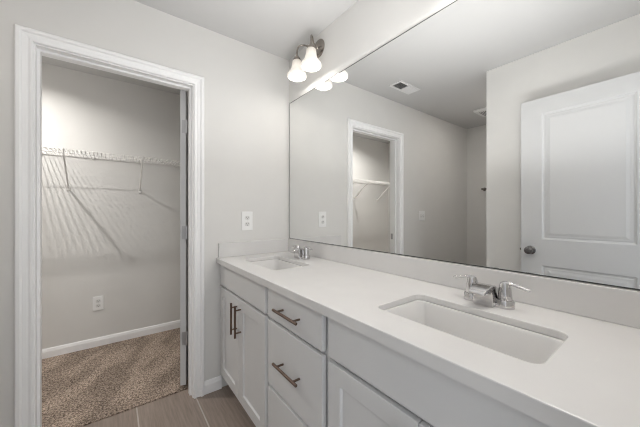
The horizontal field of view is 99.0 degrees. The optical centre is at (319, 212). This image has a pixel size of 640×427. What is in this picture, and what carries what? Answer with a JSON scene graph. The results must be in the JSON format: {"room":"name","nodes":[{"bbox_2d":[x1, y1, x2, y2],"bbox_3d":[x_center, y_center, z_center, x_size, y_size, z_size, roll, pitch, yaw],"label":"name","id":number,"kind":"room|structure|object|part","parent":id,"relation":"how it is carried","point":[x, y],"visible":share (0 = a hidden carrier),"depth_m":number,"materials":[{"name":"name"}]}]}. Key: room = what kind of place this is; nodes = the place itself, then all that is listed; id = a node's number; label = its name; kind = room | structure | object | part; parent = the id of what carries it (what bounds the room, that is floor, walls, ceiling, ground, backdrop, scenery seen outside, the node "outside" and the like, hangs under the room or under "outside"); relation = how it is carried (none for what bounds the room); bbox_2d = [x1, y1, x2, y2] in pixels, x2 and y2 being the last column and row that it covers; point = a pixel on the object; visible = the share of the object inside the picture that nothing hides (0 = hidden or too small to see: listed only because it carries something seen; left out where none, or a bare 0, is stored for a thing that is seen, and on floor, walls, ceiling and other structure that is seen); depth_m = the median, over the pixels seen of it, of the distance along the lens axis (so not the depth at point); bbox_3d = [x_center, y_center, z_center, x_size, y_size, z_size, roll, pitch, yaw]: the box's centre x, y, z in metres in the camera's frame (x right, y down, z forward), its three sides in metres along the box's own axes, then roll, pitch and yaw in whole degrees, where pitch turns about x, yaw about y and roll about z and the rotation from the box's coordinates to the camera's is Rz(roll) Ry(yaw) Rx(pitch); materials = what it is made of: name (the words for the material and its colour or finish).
{"room":"bathroom","nodes":[
{"label":"bathroom","id":0,"kind":"room"},
{"bbox_2d":[42,63,179,348],"bbox_3d":[-1.930,-0.010,1.862,2.700,2.440,1.235,0,0,-37],"label":"wall","id":1,"kind":"structure","parent":0,"point":[101,236],"depth_m":2.49,"materials":[{"name":"paint"}]},
{"bbox_2d":[93,296,103,310],"bbox_3d":[-1.995,0.818,2.457,0.076,0.125,0.008,0,0,-37],"label":"wall outlet","id":2,"kind":"object","parent":1,"relation":"attached to","point":[98,302],"visible":1,"depth_m":2.46,"materials":[{"name":"white plastic"}]},
{"bbox_2d":[42,320,179,358],"bbox_3d":[-1.900,1.167,1.822,2.500,0.085,1.135,0,0,-37],"label":"baseboard","id":3,"kind":"structure","parent":1,"relation":"attached to","point":[108,339],"depth_m":2.49,"materials":[{"name":"white paint"}]},
{"bbox_2d":[42,146,179,192],"bbox_3d":[-2.146,-0.341,2.148,2.488,0.310,0.317,0,0,-37],"label":"wire shelf","id":4,"kind":"object","parent":1,"relation":"attached to","point":[63,149],"visible":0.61,"depth_m":2.33,"materials":[{"name":"white metal"}]},
{"bbox_2d":[0,0,288,426],"bbox_3d":[-1.503,-0.010,1.339,3.250,2.440,0.115,0,0,-37],"label":"wall","id":5,"kind":"structure","parent":0,"point":[246,87],"depth_m":1.84,"materials":[{"name":"paint"}]},
{"bbox_2d":[14,24,203,426],"bbox_3d":[-1.143,0.158,1.599,0.854,2.103,0.134,0,0,-37],"label":"door frame","id":6,"kind":"structure","parent":5,"relation":"attached to","point":[25,38],"depth_m":1.38,"materials":[{"name":"white paint"}]},
{"bbox_2d":[180,90,187,385],"bbox_3d":[-1.034,0.173,2.208,0.163,2.018,0.731,0,0,-16],"label":"door","id":7,"kind":"structure","parent":5,"relation":"in","point":[183,94],"depth_m":1.87,"materials":[{"name":"grey paint"}]},
{"bbox_2d":[204,375,221,394],"bbox_3d":[-1.680,1.167,1.125,2.510,0.085,0.013,0,0,-37],"label":"baseboard","id":8,"kind":"structure","parent":5,"relation":"attached to","point":[211,385],"depth_m":1.84,"materials":[{"name":"white paint"}]},
{"bbox_2d":[242,212,252,229],"bbox_3d":[-0.532,0.063,1.996,0.083,0.136,0.008,0,0,-37],"label":"wall outlet","id":9,"kind":"object","parent":5,"relation":"attached to","point":[247,217],"visible":1,"depth_m":2.00,"materials":[{"name":"white plastic"}]},
{"bbox_2d":[218,239,287,257],"bbox_3d":[-0.477,0.261,2.029,0.540,0.098,0.020,0,0,-37],"label":"backsplash","id":10,"kind":"structure","parent":5,"relation":"attached to","point":[230,249],"depth_m":2.00,"materials":[{"name":"white stone"}]},
{"bbox_2d":[42,328,255,426],"bbox_3d":[-1.114,1.231,0.824,3.250,0.058,3.875,0,0,-37],"label":"floor","id":11,"kind":"structure","parent":0,"point":[81,388],"depth_m":1.82,"materials":[{"name":"brown carpet"}]},
{"bbox_2d":[220,265,270,426],"bbox_3d":[-0.271,0.777,1.739,0.589,0.866,0.725,0,0,-37],"label":"base cabinet","id":12,"kind":"object","parent":11,"relation":"on","point":[244,317],"visible":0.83,"depth_m":1.51,"materials":[{"name":"grey wood"}]},
{"bbox_3d":[-0.566,0.797,1.724,0.019,0.590,0.341,0,0,-37],"label":"cabinet door","id":13,"kind":"part","parent":12,"relation":"part of","materials":[{"name":"white paint"}]},
{"bbox_3d":[-0.505,0.618,1.594,0.040,0.182,0.012,0,0,-37],"label":"bar pull","id":14,"kind":"part","parent":12,"relation":"part of","materials":[{"name":"brown metal"}]},
{"bbox_3d":[-0.467,0.618,1.543,0.040,0.182,0.012,0,0,-37],"label":"bar pull","id":15,"kind":"part","parent":12,"relation":"part of","materials":[{"name":"brown metal"}]},
{"bbox_3d":[-0.447,0.724,1.606,0.020,0.761,0.725,0,0,-37],"label":"frame","id":16,"kind":"part","parent":12,"relation":"part of","materials":[{"name":"white paint"}]},
{"bbox_3d":[-0.359,0.797,1.449,0.019,0.590,0.341,0,0,-37],"label":"cabinet door","id":17,"kind":"part","parent":12,"relation":"part of","materials":[{"name":"white paint"}]},
{"bbox_2d":[268,288,330,426],"bbox_3d":[0.084,0.777,1.269,0.589,0.866,0.452,0,0,-37],"label":"base cabinet","id":18,"kind":"object","parent":11,"relation":"on","point":[298,358],"visible":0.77,"depth_m":1.08,"materials":[{"name":"grey wood"}]},
{"bbox_3d":[-0.135,0.649,1.104,0.040,0.012,0.188,0,0,-37],"label":"bar pull","id":19,"kind":"part","parent":18,"relation":"part of","materials":[{"name":"brown metal"}]},
{"bbox_3d":[-0.135,0.418,1.104,0.040,0.012,0.188,0,0,-37],"label":"bar pull","id":20,"kind":"part","parent":18,"relation":"part of","materials":[{"name":"brown metal"}]},
{"bbox_3d":[-0.111,0.952,1.122,0.019,0.279,0.418,0,0,-37],"label":"drawer","id":21,"kind":"part","parent":18,"relation":"part of","materials":[{"name":"white paint"}]},
{"bbox_3d":[-0.111,0.418,1.122,0.019,0.136,0.418,0,0,-37],"label":"drawer","id":22,"kind":"part","parent":18,"relation":"part of","materials":[{"name":"white paint"}]},
{"bbox_2d":[328,318,549,426],"bbox_3d":[0.443,0.777,0.796,0.589,0.866,0.736,0,0,-37],"label":"base cabinet","id":23,"kind":"object","parent":11,"relation":"on","point":[371,383],"visible":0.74,"depth_m":0.71,"materials":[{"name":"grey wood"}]},
{"bbox_3d":[0.138,0.797,0.793,0.019,0.590,0.341,0,0,-37],"label":"cabinet door","id":24,"kind":"part","parent":23,"relation":"part of","materials":[{"name":"white paint"}]},
{"bbox_3d":[0.266,0.724,0.662,0.020,0.761,0.736,0,0,-37],"label":"frame","id":25,"kind":"part","parent":23,"relation":"part of","materials":[{"name":"white paint"}]},
{"bbox_3d":[0.345,0.797,0.518,0.019,0.590,0.341,0,0,-37],"label":"cabinet door","id":26,"kind":"part","parent":23,"relation":"part of","materials":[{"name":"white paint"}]},
{"bbox_2d":[216,251,639,426],"bbox_3d":[0.099,0.327,1.272,0.573,0.034,1.920,0,0,-37],"label":"countertop","id":27,"kind":"structure","parent":23,"relation":"on","point":[592,379],"depth_m":0.66,"materials":[{"name":"white stone"}]},
{"bbox_2d":[251,259,301,269],"bbox_3d":[-0.276,0.403,1.704,0.286,0.146,0.470,0,0,-37],"label":"sink","id":28,"kind":"object","parent":27,"relation":"in","point":[274,264],"visible":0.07,"depth_m":1.88,"materials":[{"name":"white ceramic"}]},
{"bbox_2d":[288,245,312,259],"bbox_3d":[-0.150,0.266,1.832,0.118,0.086,0.239,0,0,-37],"label":"faucet","id":29,"kind":"object","parent":27,"relation":"on","point":[299,253],"visible":1,"depth_m":1.80,"materials":[{"name":"silver metal"}]},
{"bbox_3d":[-0.151,0.275,1.831,0.114,0.067,0.064,0,0,-37],"label":"spout","id":30,"kind":"part","parent":29,"relation":"part of","materials":[{"name":"silver metal"}]},
{"bbox_3d":[-0.093,0.264,1.811,0.052,0.079,0.052,0,0,-37],"label":"handle","id":31,"kind":"part","parent":29,"relation":"part of","materials":[{"name":"silver metal"}]},
{"bbox_2d":[385,300,563,363],"bbox_3d":[0.410,0.403,0.797,0.286,0.146,0.475,0,0,-37],"label":"sink","id":32,"kind":"object","parent":27,"relation":"in","point":[520,343],"visible":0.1,"depth_m":0.85,"materials":[{"name":"white ceramic"}]},
{"bbox_2d":[453,274,530,309],"bbox_3d":[0.546,0.266,0.912,0.118,0.086,0.239,0,0,-37],"label":"faucet","id":33,"kind":"object","parent":27,"relation":"on","point":[484,294],"visible":1,"depth_m":0.89,"materials":[{"name":"silver metal"}]},
{"bbox_3d":[0.525,0.234,0.995,0.020,0.022,0.081,0,0,-37],"label":"lever","id":34,"kind":"part","parent":33,"relation":"part of","materials":[{"name":"silver metal"}]},
{"bbox_3d":[0.542,0.264,0.972,0.052,0.079,0.052,0,0,-37],"label":"handle","id":35,"kind":"part","parent":33,"relation":"part of","materials":[{"name":"silver metal"}]},
{"bbox_3d":[0.544,0.275,0.910,0.114,0.067,0.064,0,0,-37],"label":"spout","id":36,"kind":"part","parent":33,"relation":"part of","materials":[{"name":"silver metal"}]},
{"bbox_3d":[0.573,0.303,0.931,0.052,0.013,0.156,0,0,-37],"label":"plate","id":37,"kind":"part","parent":33,"relation":"part of","materials":[{"name":"silver metal"}]},
{"bbox_3d":[0.603,0.264,0.891,0.052,0.079,0.052,0,0,-37],"label":"handle","id":38,"kind":"part","parent":33,"relation":"part of","materials":[{"name":"silver metal"}]},
{"bbox_3d":[0.621,0.234,0.869,0.020,0.022,0.081,0,0,-37],"label":"lever","id":39,"kind":"part","parent":33,"relation":"part of","materials":[{"name":"silver metal"}]},
{"bbox_2d":[42,0,357,94],"bbox_3d":[-1.260,-1.280,1.018,3.250,0.100,3.390,0,0,-37],"label":"ceiling","id":40,"kind":"structure","parent":0,"point":[275,27],"depth_m":1.75,"materials":[{"name":"grey paint"}]},
{"bbox_2d":[289,0,639,290],"bbox_3d":[0.403,-0.010,1.429,0.100,2.440,2.040,0,0,-37],"label":"wall","id":41,"kind":"structure","parent":0,"point":[366,26],"depth_m":1.56,"materials":[{"name":"paint"}]},
{"bbox_2d":[287,34,324,81],"bbox_3d":[-0.087,-1.060,1.836,0.190,0.259,0.305,0,0,-37],"label":"wall lamp","id":42,"kind":"object","parent":41,"relation":"attached to","point":[310,63],"visible":1,"depth_m":1.83,"materials":[{"name":"white glass"}]},
{"bbox_3d":[-0.159,-0.989,1.887,0.136,0.116,0.136,0,0,-37],"label":"lamp shade","id":43,"kind":"part","parent":42,"relation":"part of","materials":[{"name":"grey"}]},
{"bbox_3d":[-0.093,-1.115,1.880,0.143,0.084,0.015,0,0,5],"label":"arm","id":44,"kind":"part","parent":42,"relation":"part of","materials":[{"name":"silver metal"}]},
{"bbox_3d":[-0.057,-0.989,1.752,0.136,0.116,0.136,0,0,-37],"label":"lamp shade","id":45,"kind":"part","parent":42,"relation":"part of","materials":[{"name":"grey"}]},
{"bbox_3d":[-0.044,-1.115,1.812,0.024,0.084,0.131,0,0,18],"label":"arm","id":46,"kind":"part","parent":42,"relation":"part of","materials":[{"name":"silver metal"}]},
{"bbox_2d":[288,239,639,328],"bbox_3d":[0.320,0.261,1.440,0.020,0.098,1.922,0,0,-37],"label":"backsplash","id":47,"kind":"structure","parent":41,"relation":"attached to","point":[621,306],"depth_m":0.94,"materials":[{"name":"white stone"}]},
{"bbox_2d":[289,0,639,289],"bbox_3d":[0.325,-0.333,1.443,0.006,1.084,1.884,0,0,-37],"label":"mirror","id":48,"kind":"object","parent":41,"relation":"attached to","point":[495,134],"visible":1,"depth_m":1.03,"materials":[{"name":"silver mirror"}]}
]}

